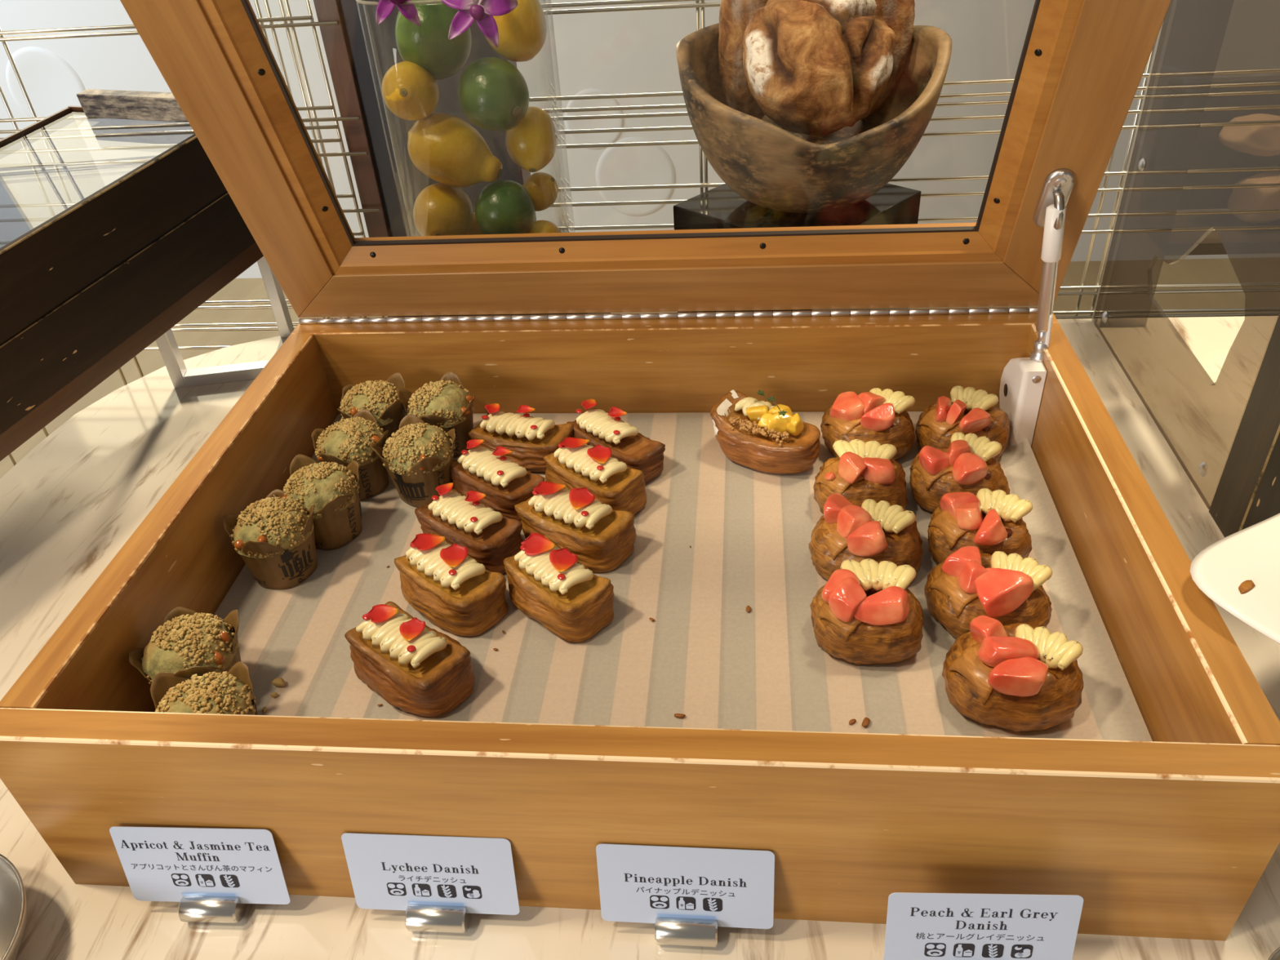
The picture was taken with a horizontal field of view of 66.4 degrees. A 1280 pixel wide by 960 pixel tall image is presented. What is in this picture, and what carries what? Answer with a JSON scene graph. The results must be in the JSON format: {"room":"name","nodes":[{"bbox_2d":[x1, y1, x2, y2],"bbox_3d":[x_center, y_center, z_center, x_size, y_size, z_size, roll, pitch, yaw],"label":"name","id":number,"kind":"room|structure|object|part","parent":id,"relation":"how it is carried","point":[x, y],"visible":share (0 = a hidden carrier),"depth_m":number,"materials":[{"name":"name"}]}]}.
{"room":"buffet restaurant","nodes":[
{"label":"buffet restaurant","id":0,"kind":"room"},
{"bbox_2d":[0,0,1279,278],"bbox_3d":[-0.125,-2.088,2.467,10.000,3.300,0.100,0,36,6],"label":"wall","id":1,"kind":"structure","parent":0,"point":[627,51],"depth_m":3.06,"materials":[{"name":"white paint"}]},
{"bbox_2d":[5,46,85,128],"bbox_3d":[-1.940,-1.276,3.197,0.265,0.265,0.006,0,36,6],"label":"plate","id":2,"kind":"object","parent":1,"relation":"attached to","point":[51,85],"depth_m":3.19,"materials":[{"name":"white ceramic"}]},
{"bbox_2d":[564,88,624,150],"bbox_3d":[-0.145,-1.142,3.101,0.191,0.191,0.006,0,36,6],"label":"trim","id":3,"kind":"structure","parent":1,"relation":"attached to","point":[606,137],"depth_m":3.10,"materials":[{"name":"white"}]},
{"bbox_2d":[595,137,675,216],"bbox_3d":[-0.015,-0.989,3.200,0.265,0.265,0.006,0,36,6],"label":"plate","id":4,"kind":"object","parent":1,"relation":"attached to","point":[651,165],"depth_m":3.19,"materials":[{"name":"white ceramic"}]},
{"bbox_2d":[1254,66,1279,76],"bbox_3d":[1.880,-1.109,2.906,0.233,0.233,0.006,0,36,6],"label":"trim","id":5,"kind":"structure","parent":1,"relation":"attached to","point":[1260,73],"depth_m":2.85,"materials":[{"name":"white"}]},
{"bbox_2d":[0,257,1279,478],"bbox_3d":[-0.278,0.995,1.104,10.000,0.050,5.960,0,36,6],"label":"floor","id":6,"kind":"structure","parent":0,"point":[1266,269],"depth_m":3.10,"materials":[{"name":"beige wood"}]},
{"bbox_2d":[313,0,395,316],"bbox_3d":[-0.282,-0.090,1.274,0.024,1.500,0.033,0,36,6],"label":"post","id":7,"kind":"object","parent":6,"relation":"on","point":[335,40],"visible":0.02,"depth_m":1.04,"materials":[{"name":"brown wood"}]},
{"bbox_2d":[0,0,384,466],"bbox_3d":[-0.654,-0.280,1.148,0.736,0.840,0.007,0,36,6],"label":"wire rack","id":8,"kind":"object","parent":7,"relation":"attached to","point":[290,18],"visible":0.32,"depth_m":1.06,"materials":[{"name":"silver metal"}]},
{"bbox_2d":[340,0,536,236],"bbox_3d":[-0.188,-0.095,1.272,0.161,1.500,0.045,0,36,6],"label":"glass vase","id":9,"kind":"object","parent":6,"relation":"on","point":[382,36],"visible":0.02,"depth_m":1.04,"materials":[{"name":"grey"}]},
{"bbox_2d":[528,0,1279,319],"bbox_3d":[0.524,-0.277,1.022,1.294,0.840,0.007,0,36,6],"label":"wire rack","id":10,"kind":"object","parent":9,"relation":"attached to","point":[697,5],"visible":0.37,"depth_m":1.01,"materials":[{"name":"silver metal"}]},
{"bbox_2d":[0,315,1279,959],"bbox_3d":[0.332,0.617,0.752,1.914,0.900,1.450,0,36,6],"label":"countertop","id":11,"kind":"structure","parent":6,"relation":"on","point":[1176,391],"depth_m":0.79,"materials":[{"name":"beige stone"}]},
{"bbox_2d":[0,853,26,959],"bbox_3d":[-0.390,0.261,0.519,0.128,0.035,0.128,0,36,6],"label":"metal bowl","id":12,"kind":"object","parent":11,"relation":"on","point":[13,905],"visible":1,"depth_m":0.55,"materials":[{"name":"silver metal"}]},
{"bbox_2d":[109,826,290,923],"bbox_3d":[-0.241,0.219,0.537,0.092,0.064,0.020,-1,36,5],"label":"sign","id":13,"kind":"object","parent":11,"relation":"on","point":[213,874],"visible":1,"depth_m":0.54,"materials":[{"name":"white"}]},
{"bbox_2d":[155,256,293,388],"bbox_3d":[-0.434,-0.185,1.068,0.156,0.115,0.107,-7,36,-4],"label":"stand","id":14,"kind":"object","parent":11,"relation":"on","point":[180,377],"visible":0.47,"depth_m":1.05,"materials":[{"name":"white"}]},
{"bbox_2d":[0,88,263,461],"bbox_3d":[-0.597,-0.149,0.838,0.216,0.209,0.591,10,38,18],"label":"wooden crate","id":15,"kind":"object","parent":14,"relation":"on","point":[85,291],"visible":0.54,"depth_m":0.87,"materials":[{"name":"brown wood"}]},
{"bbox_3d":[-0.701,-0.207,0.833,0.006,0.008,0.580,10,43,18],"label":"edge rail","id":16,"kind":"part","parent":15,"relation":"part of","materials":[{"name":"brown wood"}]},
{"bbox_3d":[-0.506,-0.376,1.005,0.209,0.008,0.004,10,43,18],"label":"edge rail","id":17,"kind":"part","parent":15,"relation":"part of","materials":[{"name":"brown wood"}]},
{"bbox_3d":[-0.501,-0.377,0.984,0.146,0.024,0.017,10,43,18],"label":"lid handle","id":18,"kind":"part","parent":15,"relation":"part of","materials":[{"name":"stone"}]},
{"bbox_2d":[341,832,519,933],"bbox_3d":[-0.112,0.219,0.524,0.092,0.064,0.020,0,36,6],"label":"sign","id":19,"kind":"object","parent":11,"relation":"on","point":[439,882],"visible":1,"depth_m":0.53,"materials":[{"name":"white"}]},
{"bbox_2d":[395,312,610,316],"bbox_3d":[-0.128,-0.152,0.978,0.180,0.130,0.142,0,36,6],"label":"block","id":20,"kind":"object","parent":11,"relation":"on","point":[589,313],"visible":0.02,"depth_m":0.89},
{"bbox_2d":[356,0,571,236],"bbox_3d":[-0.144,-0.303,0.868,0.154,0.244,0.109,0,36,6],"label":"vase","id":21,"kind":"object","parent":20,"relation":"on","point":[556,126],"visible":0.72,"depth_m":0.87,"materials":[{"name":"glass"}]},
{"bbox_2d":[375,0,420,26],"bbox_3d":[-0.190,-0.380,0.761,0.056,0.049,0.030,5,37,13],"label":"blossom","id":22,"kind":"object","parent":21,"relation":"in","point":[384,8],"visible":1,"depth_m":0.76,"materials":[{"name":"purple plant"}]},
{"bbox_2d":[381,61,439,120],"bbox_3d":[-0.195,-0.330,0.830,0.050,0.047,0.050,23,44,32],"label":"lemon","id":23,"kind":"object","parent":21,"relation":"in","point":[411,92],"visible":1,"depth_m":0.81,"materials":[{"name":"yellow food"}]},
{"bbox_2d":[395,0,471,79],"bbox_3d":[-0.174,-0.375,0.827,0.064,0.068,0.063,18,42,27],"label":"lime","id":24,"kind":"object","parent":21,"relation":"in","point":[428,46],"visible":0.77,"depth_m":0.81,"materials":[{"name":"green food"}]},
{"bbox_2d":[413,182,473,235],"bbox_3d":[-0.181,-0.244,0.899,0.056,0.054,0.058,23,44,32],"label":"lemon","id":25,"kind":"object","parent":21,"relation":"in","point":[440,209],"visible":0.75,"depth_m":0.88,"materials":[{"name":"yellow food"}]},
{"bbox_2d":[407,112,502,186],"bbox_3d":[-0.166,-0.289,0.861,0.077,0.063,0.062,24,45,33],"label":"lemon","id":26,"kind":"object","parent":21,"relation":"in","point":[445,148],"visible":0.98,"depth_m":0.84,"materials":[{"name":"yellow food"}]},
{"bbox_2d":[466,212,484,235],"bbox_3d":[-0.149,-0.239,0.943,0.044,0.040,0.044,19,42,29],"label":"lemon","id":27,"kind":"object","parent":21,"relation":"in","point":[474,229],"visible":0.07,"depth_m":0.92,"materials":[{"name":"yellow food"}]},
{"bbox_2d":[440,0,518,48],"bbox_3d":[-0.123,-0.363,0.754,0.061,0.054,0.034,-19,38,-19],"label":"blossom","id":28,"kind":"object","parent":21,"relation":"in","point":[483,11],"visible":1,"depth_m":0.75,"materials":[{"name":"purple plant"}]},
{"bbox_2d":[457,57,528,131],"bbox_3d":[-0.124,-0.326,0.827,0.062,0.058,0.058,16,41,26],"label":"lime","id":29,"kind":"object","parent":21,"relation":"in","point":[493,94],"visible":1,"depth_m":0.81,"materials":[{"name":"green food"}]},
{"bbox_2d":[475,179,534,234],"bbox_3d":[-0.123,-0.244,0.891,0.055,0.057,0.055,19,42,29],"label":"lime","id":30,"kind":"object","parent":21,"relation":"in","point":[502,206],"visible":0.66,"depth_m":0.87,"materials":[{"name":"green food"}]},
{"bbox_2d":[484,0,546,62],"bbox_3d":[-0.106,-0.382,0.815,0.053,0.066,0.056,16,41,26],"label":"lemon","id":31,"kind":"object","parent":21,"relation":"in","point":[522,31],"visible":0.8,"depth_m":0.80,"materials":[{"name":"yellow food"}]},
{"bbox_2d":[505,106,555,172],"bbox_3d":[-0.098,-0.308,0.883,0.047,0.053,0.051,-8,36,-5],"label":"lemon","id":32,"kind":"object","parent":21,"relation":"in","point":[531,144],"visible":0.89,"depth_m":0.87,"materials":[{"name":"yellow food"}]},
{"bbox_2d":[522,172,558,211],"bbox_3d":[-0.095,-0.271,0.920,0.036,0.036,0.033,14,40,24],"label":"lemon","id":33,"kind":"object","parent":21,"relation":"in","point":[542,187],"visible":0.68,"depth_m":0.91,"materials":[{"name":"yellow food"}]},
{"bbox_2d":[528,220,561,233],"bbox_3d":[-0.091,-0.221,0.909,0.042,0.040,0.041,-29,43,-30],"label":"lemon","id":34,"kind":"object","parent":21,"relation":"in","point":[539,226],"visible":0.26,"depth_m":0.89,"materials":[{"name":"yellow food"}]},
{"bbox_2d":[0,0,1279,941],"bbox_3d":[-0.011,-0.134,0.566,0.640,0.572,0.481,0,36,6],"label":"case","id":35,"kind":"object","parent":11,"relation":"on","point":[1171,835],"visible":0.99,"depth_m":0.59,"materials":[{"name":"brown wood"}]},
{"bbox_3d":[-0.306,0.050,0.719,0.021,0.132,0.415,0,36,6],"label":"panel","id":36,"kind":"part","parent":35,"relation":"part of","materials":[{"name":"brown wood"}]},
{"bbox_3d":[-0.295,-0.276,0.674,0.050,0.456,0.026,0,57,6],"label":"rail","id":37,"kind":"part","parent":35,"relation":"part of","materials":[{"name":"brown wood"}]},
{"bbox_3d":[-0.017,0.179,0.511,0.640,0.132,0.021,0,36,6],"label":"panel","id":38,"kind":"part","parent":35,"relation":"part of","materials":[{"name":"brown wood"}]},
{"bbox_2d":[153,411,1152,741],"bbox_3d":[0.001,0.059,0.692,0.592,0.010,0.413,0,36,6],"label":"sheet","id":39,"kind":"object","parent":35,"relation":"on","point":[713,662],"visible":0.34,"depth_m":0.64,"materials":[{"name":"beige paper"}]},
{"bbox_2d":[128,606,241,684],"bbox_3d":[-0.275,0.113,0.605,0.056,0.057,0.056,5,37,13],"label":"muffin","id":40,"kind":"object","parent":39,"relation":"on","point":[188,642],"visible":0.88,"depth_m":0.59,"materials":[{"name":"food"}]},
{"bbox_2d":[150,661,257,715],"bbox_3d":[-0.247,0.142,0.562,0.056,0.058,0.057,-12,37,-10],"label":"muffin","id":41,"kind":"object","parent":39,"relation":"on","point":[230,692],"visible":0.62,"depth_m":0.55,"materials":[{"name":"food"}]},
{"bbox_2d":[262,706,266,712],"bbox_3d":[-0.233,0.143,0.607,0.003,0.003,0.004,14,40,23],"label":"crumb","id":42,"kind":"object","parent":39,"relation":"on","point":[264,708],"visible":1,"depth_m":0.61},
{"bbox_2d":[222,488,317,589],"bbox_3d":[-0.260,0.043,0.699,0.057,0.057,0.058,23,44,32],"label":"muffin","id":43,"kind":"object","parent":39,"relation":"on","point":[273,536],"visible":1,"depth_m":0.68,"materials":[{"name":"food"}]},
{"bbox_2d":[278,545,313,580],"bbox_3d":[-0.242,0.056,0.690,0.008,0.029,0.026,24,45,33],"label":"print","id":44,"kind":"object","parent":43,"relation":"attached to","point":[295,562],"depth_m":0.69,"materials":[{"name":"black"}]},
{"bbox_2d":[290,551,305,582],"bbox_3d":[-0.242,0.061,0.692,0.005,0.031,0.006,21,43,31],"label":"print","id":45,"kind":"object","parent":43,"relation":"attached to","point":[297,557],"depth_m":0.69,"materials":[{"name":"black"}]},
{"bbox_2d":[270,692,277,697],"bbox_3d":[-0.231,0.135,0.616,0.004,0.004,0.003,-21,39,-21],"label":"crumb","id":46,"kind":"object","parent":39,"relation":"on","point":[274,694],"visible":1,"depth_m":0.61,"materials":[{"name":"beige food"}]},
{"bbox_2d":[271,677,284,686],"bbox_3d":[-0.230,0.129,0.623,0.008,0.006,0.006,0,36,6],"label":"crumb","id":47,"kind":"object","parent":39,"relation":"on","point":[279,682],"visible":1,"depth_m":0.62,"materials":[{"name":"beige food"}]},
{"bbox_2d":[272,453,362,550],"bbox_3d":[-0.237,0.017,0.732,0.056,0.057,0.056,0,36,6],"label":"muffin","id":48,"kind":"object","parent":39,"relation":"on","point":[333,487],"visible":0.9,"depth_m":0.72,"materials":[{"name":"food"}]},
{"bbox_2d":[347,506,357,538],"bbox_3d":[-0.215,0.031,0.731,0.005,0.031,0.006,14,40,23],"label":"print","id":49,"kind":"object","parent":48,"relation":"attached to","point":[352,511],"depth_m":0.73,"materials":[{"name":"black paper"}]},
{"bbox_2d":[311,408,388,500],"bbox_3d":[-0.228,-0.019,0.781,0.057,0.058,0.057,-21,39,-22],"label":"muffin","id":50,"kind":"object","parent":39,"relation":"on","point":[344,442],"visible":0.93,"depth_m":0.76,"materials":[{"name":"food"}]},
{"bbox_2d":[358,468,372,497],"bbox_3d":[-0.216,0.002,0.771,0.006,0.031,0.004,-25,41,-25],"label":"print","id":51,"kind":"object","parent":50,"relation":"attached to","point":[365,481],"depth_m":0.77,"materials":[{"name":"black"}]},
{"bbox_2d":[337,372,407,438],"bbox_3d":[-0.223,-0.054,0.829,0.056,0.057,0.057,-9,36,-7],"label":"muffin","id":52,"kind":"object","parent":39,"relation":"on","point":[380,397],"visible":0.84,"depth_m":0.81,"materials":[{"name":"food"}]},
{"bbox_2d":[344,601,475,716],"bbox_3d":[-0.145,0.107,0.612,0.088,0.042,0.056,25,45,34],"label":"lychee danish","id":53,"kind":"object","parent":39,"relation":"on","point":[418,668],"visible":1,"depth_m":0.60,"materials":[{"name":"beige food"}]},
{"bbox_2d":[369,413,455,507],"bbox_3d":[-0.172,-0.015,0.769,0.056,0.057,0.056,13,40,23],"label":"muffin","id":54,"kind":"object","parent":39,"relation":"on","point":[418,458],"visible":1,"depth_m":0.75,"materials":[{"name":"food"}]},
{"bbox_2d":[393,471,428,500],"bbox_3d":[-0.178,0.004,0.755,0.026,0.029,0.007,7,38,16],"label":"print","id":55,"kind":"object","parent":54,"relation":"attached to","point":[410,485],"depth_m":0.75,"materials":[{"name":"black paper"}]},
{"bbox_2d":[436,470,444,485],"bbox_3d":[-0.154,0.004,0.762,0.006,0.031,0.005,-29,43,-30],"label":"print","id":56,"kind":"object","parent":54,"relation":"attached to","point":[440,473],"depth_m":0.76,"materials":[{"name":"black"}]},
{"bbox_2d":[396,371,475,457],"bbox_3d":[-0.166,-0.053,0.821,0.056,0.058,0.056,-28,42,-29],"label":"muffin","id":57,"kind":"object","parent":39,"relation":"on","point":[446,403],"visible":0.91,"depth_m":0.80,"materials":[{"name":"food"}]},
{"bbox_2d":[448,427,460,457],"bbox_3d":[-0.153,-0.032,0.811,0.006,0.031,0.004,-17,38,-17],"label":"print","id":58,"kind":"object","parent":57,"relation":"attached to","point":[457,430],"depth_m":0.81,"materials":[{"name":"black paper"}]},
{"bbox_2d":[394,532,508,636],"bbox_3d":[-0.130,0.066,0.667,0.085,0.043,0.056,23,44,32],"label":"lychee danish","id":59,"kind":"object","parent":39,"relation":"on","point":[455,592],"visible":1,"depth_m":0.65,"materials":[{"name":"brown food"}]},
{"bbox_2d":[414,482,522,573],"bbox_3d":[-0.124,0.032,0.712,0.086,0.044,0.052,23,44,32],"label":"lychee danish","id":60,"kind":"object","parent":39,"relation":"on","point":[490,537],"visible":0.84,"depth_m":0.70,"materials":[{"name":"beige food"}]},
{"bbox_2d":[449,439,544,521],"bbox_3d":[-0.112,-0.002,0.757,0.085,0.043,0.052,26,46,34],"label":"lychee danish","id":61,"kind":"object","parent":39,"relation":"on","point":[505,484],"visible":0.73,"depth_m":0.75,"materials":[{"name":"beige food"}]},
{"bbox_2d":[468,403,573,471],"bbox_3d":[-0.097,-0.038,0.807,0.092,0.042,0.055,11,39,20],"label":"lychee danish","id":62,"kind":"object","parent":39,"relation":"on","point":[530,439],"visible":0.83,"depth_m":0.80,"materials":[{"name":"beige food"}]},
{"bbox_2d":[503,532,613,642],"bbox_3d":[-0.055,0.068,0.656,0.056,0.044,0.080,-31,44,-32],"label":"lychee danish","id":63,"kind":"object","parent":39,"relation":"on","point":[547,582],"visible":1,"depth_m":0.64,"materials":[{"name":"brown food"}]},
{"bbox_2d":[514,481,636,572],"bbox_3d":[-0.047,0.028,0.709,0.091,0.044,0.057,20,42,29],"label":"lychee danish","id":64,"kind":"object","parent":39,"relation":"on","point":[602,538],"visible":0.9,"depth_m":0.70,"materials":[{"name":"brown food"}]},
{"bbox_2d":[542,437,646,514],"bbox_3d":[-0.036,-0.005,0.756,0.051,0.042,0.089,-31,44,-31],"label":"lychee danish","id":65,"kind":"object","parent":39,"relation":"on","point":[575,464],"visible":0.9,"depth_m":0.74,"materials":[{"name":"brown food"}]},
{"bbox_2d":[566,399,665,482],"bbox_3d":[-0.021,-0.033,0.792,0.090,0.042,0.049,26,46,35],"label":"lychee danish","id":66,"kind":"object","parent":39,"relation":"on","point":[627,445],"visible":0.78,"depth_m":0.78,"materials":[{"name":"beige food"}]},
{"bbox_2d":[674,713,685,718],"bbox_3d":[0.024,0.141,0.584,0.007,0.002,0.003,5,37,13],"label":"crumb","id":67,"kind":"object","parent":39,"relation":"on","point":[677,715],"visible":1,"depth_m":0.58,"materials":[{"name":"brown food"}]},
{"bbox_2d":[746,605,751,613],"bbox_3d":[0.072,0.086,0.653,0.004,0.002,0.006,-8,36,-5],"label":"crumb","id":68,"kind":"object","parent":39,"relation":"on","point":[748,607],"visible":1,"depth_m":0.65,"materials":[{"name":"brown food"}]},
{"bbox_2d":[710,389,820,474],"bbox_3d":[0.102,-0.039,0.782,0.092,0.049,0.055,22,44,31],"label":"pineapple danish","id":69,"kind":"object","parent":39,"relation":"on","point":[753,433],"visible":1,"depth_m":0.77,"materials":[{"name":"beige food"}]},
{"bbox_3d":[0.105,-0.061,0.773,0.003,0.002,0.036,-17,38,-16],"label":"stem","id":70,"kind":"part","parent":69,"relation":"part of","materials":[{"name":"green plant"}]},
{"bbox_2d":[848,719,856,724],"bbox_3d":[0.124,0.142,0.573,0.005,0.002,0.003,-15,37,-14],"label":"crumb","id":71,"kind":"object","parent":39,"relation":"on","point":[852,721],"visible":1,"depth_m":0.57,"materials":[{"name":"brown food"}]},
{"bbox_2d":[813,439,908,514],"bbox_3d":[0.163,-0.002,0.722,0.068,0.053,0.061,0,36,6],"label":"peach danish","id":72,"kind":"object","parent":39,"relation":"on","point":[861,470],"visible":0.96,"depth_m":0.70,"materials":[{"name":"brown food"}]},
{"bbox_2d":[808,493,923,580],"bbox_3d":[0.155,0.036,0.670,0.078,0.052,0.070,0,36,6],"label":"peach danish","id":73,"kind":"object","parent":39,"relation":"on","point":[856,530],"visible":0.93,"depth_m":0.65,"materials":[{"name":"brown food"}]},
{"bbox_2d":[861,717,870,727],"bbox_3d":[0.132,0.141,0.571,0.004,0.003,0.008,20,42,29],"label":"crumb","id":74,"kind":"object","parent":39,"relation":"on","point":[866,721],"visible":1,"depth_m":0.57,"materials":[{"name":"brown food"}]},
{"bbox_2d":[809,558,924,665],"bbox_3d":[0.143,0.079,0.613,0.072,0.053,0.062,0,36,6],"label":"peach danish","id":75,"kind":"object","parent":39,"relation":"on","point":[866,612],"visible":1,"depth_m":0.59,"materials":[{"name":"brown food"}]},
{"bbox_2d":[820,387,915,460],"bbox_3d":[0.183,-0.048,0.783,0.075,0.052,0.067,0,36,6],"label":"peach danish","id":76,"kind":"object","parent":39,"relation":"on","point":[882,417],"visible":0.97,"depth_m":0.77,"materials":[{"name":"brown food"}]},
{"bbox_2d":[909,431,1009,512],"bbox_3d":[0.236,-0.007,0.722,0.071,0.051,0.062,0,36,6],"label":"peach danish","id":77,"kind":"object","parent":39,"relation":"on","point":[969,464],"visible":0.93,"depth_m":0.71,"materials":[{"name":"brown food"}]},
{"bbox_2d":[915,385,1010,459],"bbox_3d":[0.257,-0.046,0.772,0.073,0.052,0.062,0,36,6],"label":"peach danish","id":78,"kind":"object","parent":39,"relation":"on","point":[969,410],"visible":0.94,"depth_m":0.76,"materials":[{"name":"brown food"}]},
{"bbox_2d":[927,488,1032,564],"bbox_3d":[0.233,0.032,0.668,0.069,0.052,0.066,0,36,6],"label":"peach danish","id":79,"kind":"object","parent":39,"relation":"on","point":[990,522],"visible":0.91,"depth_m":0.66,"materials":[{"name":"brown food"}]},
{"bbox_2d":[924,546,1052,638],"bbox_3d":[0.222,0.068,0.620,0.076,0.051,0.069,0,36,6],"label":"peach danish","id":80,"kind":"object","parent":39,"relation":"on","point":[968,584],"visible":0.94,"depth_m":0.60,"materials":[{"name":"brown food"}]},
{"bbox_2d":[942,615,1084,732],"bbox_3d":[0.217,0.107,0.567,0.077,0.052,0.067,0,36,6],"label":"peach danish","id":81,"kind":"object","parent":39,"relation":"on","point":[1016,677],"visible":1,"depth_m":0.55,"materials":[{"name":"brown food"}]},
{"bbox_3d":[0.016,-0.166,0.813,0.640,0.050,0.026,0,57,6],"label":"rail","id":82,"kind":"part","parent":35,"relation":"part of","materials":[{"name":"brown wood"}]},
{"bbox_3d":[0.021,-0.079,0.860,0.640,0.132,0.021,0,36,6],"label":"panel","id":83,"kind":"part","parent":35,"relation":"part of","materials":[{"name":"brown wood"}]},
{"bbox_3d":[0.303,-0.138,0.728,0.015,0.058,0.011,16,41,26],"label":"rod","id":84,"kind":"part","parent":35,"relation":"part of","materials":[{"name":"silver metal"}]},
{"bbox_3d":[0.291,-0.275,0.611,0.050,0.456,0.026,0,57,6],"label":"rail","id":85,"kind":"part","parent":35,"relation":"part of","materials":[{"name":"brown wood"}]},
{"bbox_3d":[0.309,0.051,0.653,0.021,0.132,0.415,0,36,6],"label":"panel","id":86,"kind":"part","parent":35,"relation":"part of","materials":[{"name":"brown wood"}]},
{"bbox_2d":[595,843,774,947],"bbox_3d":[0.024,0.219,0.509,0.092,0.064,0.020,0,36,6],"label":"sign","id":87,"kind":"object","parent":11,"relation":"on","point":[688,893],"visible":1,"depth_m":0.51,"materials":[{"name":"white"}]},
{"bbox_2d":[673,183,921,315],"bbox_3d":[0.150,-0.188,0.956,0.162,0.180,0.162,28,47,37],"label":"plinth","id":88,"kind":"object","parent":11,"relation":"on","point":[720,206],"visible":0.22,"depth_m":0.88,"materials":[{"name":"black"}]},
{"bbox_2d":[675,22,951,213],"bbox_3d":[0.149,-0.318,0.862,0.229,0.138,0.202,0,36,6],"label":"wooden bowl","id":89,"kind":"object","parent":88,"relation":"on","point":[769,166],"visible":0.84,"depth_m":0.81,"materials":[{"name":"brown wood"}]},
{"bbox_2d":[718,0,768,119],"bbox_3d":[0.099,-0.395,0.873,0.059,0.154,0.056,17,41,27],"label":"loaf","id":90,"kind":"object","parent":89,"relation":"in","point":[735,15],"visible":0.48,"depth_m":0.86,"materials":[{"name":"brown food"}]},
{"bbox_2d":[742,0,894,135],"bbox_3d":[0.147,-0.346,0.803,0.124,0.113,0.109,-2,36,3],"label":"round loaf","id":91,"kind":"object","parent":89,"relation":"in","point":[811,67],"visible":1,"depth_m":0.77,"materials":[{"name":"brown food"}]},
{"bbox_2d":[868,0,915,115],"bbox_3d":[0.207,-0.391,0.862,0.070,0.131,0.058,-23,40,-24],"label":"loaf","id":92,"kind":"object","parent":89,"relation":"in","point":[899,15],"visible":0.3,"depth_m":0.84,"materials":[{"name":"brown food"}]},
{"bbox_2d":[883,892,1083,959],"bbox_3d":[0.167,0.230,0.479,0.092,0.064,0.020,-1,36,4],"label":"sign","id":93,"kind":"object","parent":11,"relation":"on","point":[919,926],"visible":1,"depth_m":0.48,"materials":[{"name":"white"}]},
{"bbox_2d":[1102,158,1279,537],"bbox_3d":[0.478,-0.260,0.749,0.052,0.500,0.378,0,36,6],"label":"case","id":94,"kind":"object","parent":11,"relation":"on","point":[1247,493],"visible":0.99,"depth_m":0.72,"materials":[{"name":"brown wood"}]},
{"bbox_3d":[0.465,-0.163,0.617,0.050,0.500,0.048,0,36,6],"label":"corner post","id":95,"kind":"part","parent":94,"relation":"part of","materials":[{"name":"brown wood"}]},
{"bbox_2d":[1267,946,1279,959],"bbox_3d":[0.327,0.256,0.456,0.072,0.031,0.072,0,36,6],"label":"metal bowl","id":96,"kind":"object","parent":11,"relation":"on","point":[1275,955],"visible":1,"depth_m":0.47,"materials":[{"name":"silver metal"}]},
{"bbox_3d":[0.422,0.128,0.535,0.090,0.134,0.090,0,36,6],"label":"plate stand","id":97,"kind":"object","parent":11,"relation":"on","visible":0},
{"bbox_2d":[1190,512,1279,644],"bbox_3d":[0.417,0.069,0.492,0.200,0.012,0.200,-21,39,-21],"label":"plate","id":98,"kind":"object","parent":97,"relation":"on","point":[1252,553],"visible":1,"depth_m":0.52,"materials":[{"name":"white ceramic"}]},
{"bbox_2d":[1238,579,1255,594],"bbox_3d":[0.316,0.056,0.510,0.014,0.001,0.006,-25,41,-26],"label":"flake","id":99,"kind":"object","parent":98,"relation":"on","point":[1246,586],"visible":1,"depth_m":0.51,"materials":[{"name":"brown food"}]},
{"bbox_2d":[1137,75,1279,255],"bbox_3d":[0.806,0.044,1.316,0.414,1.103,0.105,0,36,6],"label":"rack","id":100,"kind":"object","parent":6,"relation":"on","point":[1180,148],"visible":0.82,"depth_m":1.08,"materials":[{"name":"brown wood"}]},
{"bbox_2d":[1139,213,1279,255],"bbox_3d":[0.781,-0.275,1.074,0.414,0.014,0.090,0,36,6],"label":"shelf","id":101,"kind":"object","parent":100,"relation":"attached to","point":[1258,241],"depth_m":1.06,"materials":[{"name":"clear glass"}]},
{"bbox_2d":[1218,113,1279,156],"bbox_3d":[0.656,-0.364,1.036,0.085,0.040,0.043,-7,36,-4],"label":"bread","id":102,"kind":"object","parent":100,"relation":"on","point":[1264,140],"visible":0.91,"depth_m":1.02,"materials":[{"name":"beige food"}]},
{"bbox_2d":[1227,170,1279,223],"bbox_3d":[0.683,-0.303,1.056,0.075,0.050,0.044,-11,37,-8],"label":"bread","id":103,"kind":"object","parent":100,"relation":"on","point":[1242,198],"visible":0.81,"depth_m":1.05,"materials":[{"name":"beige food"}]}
]}

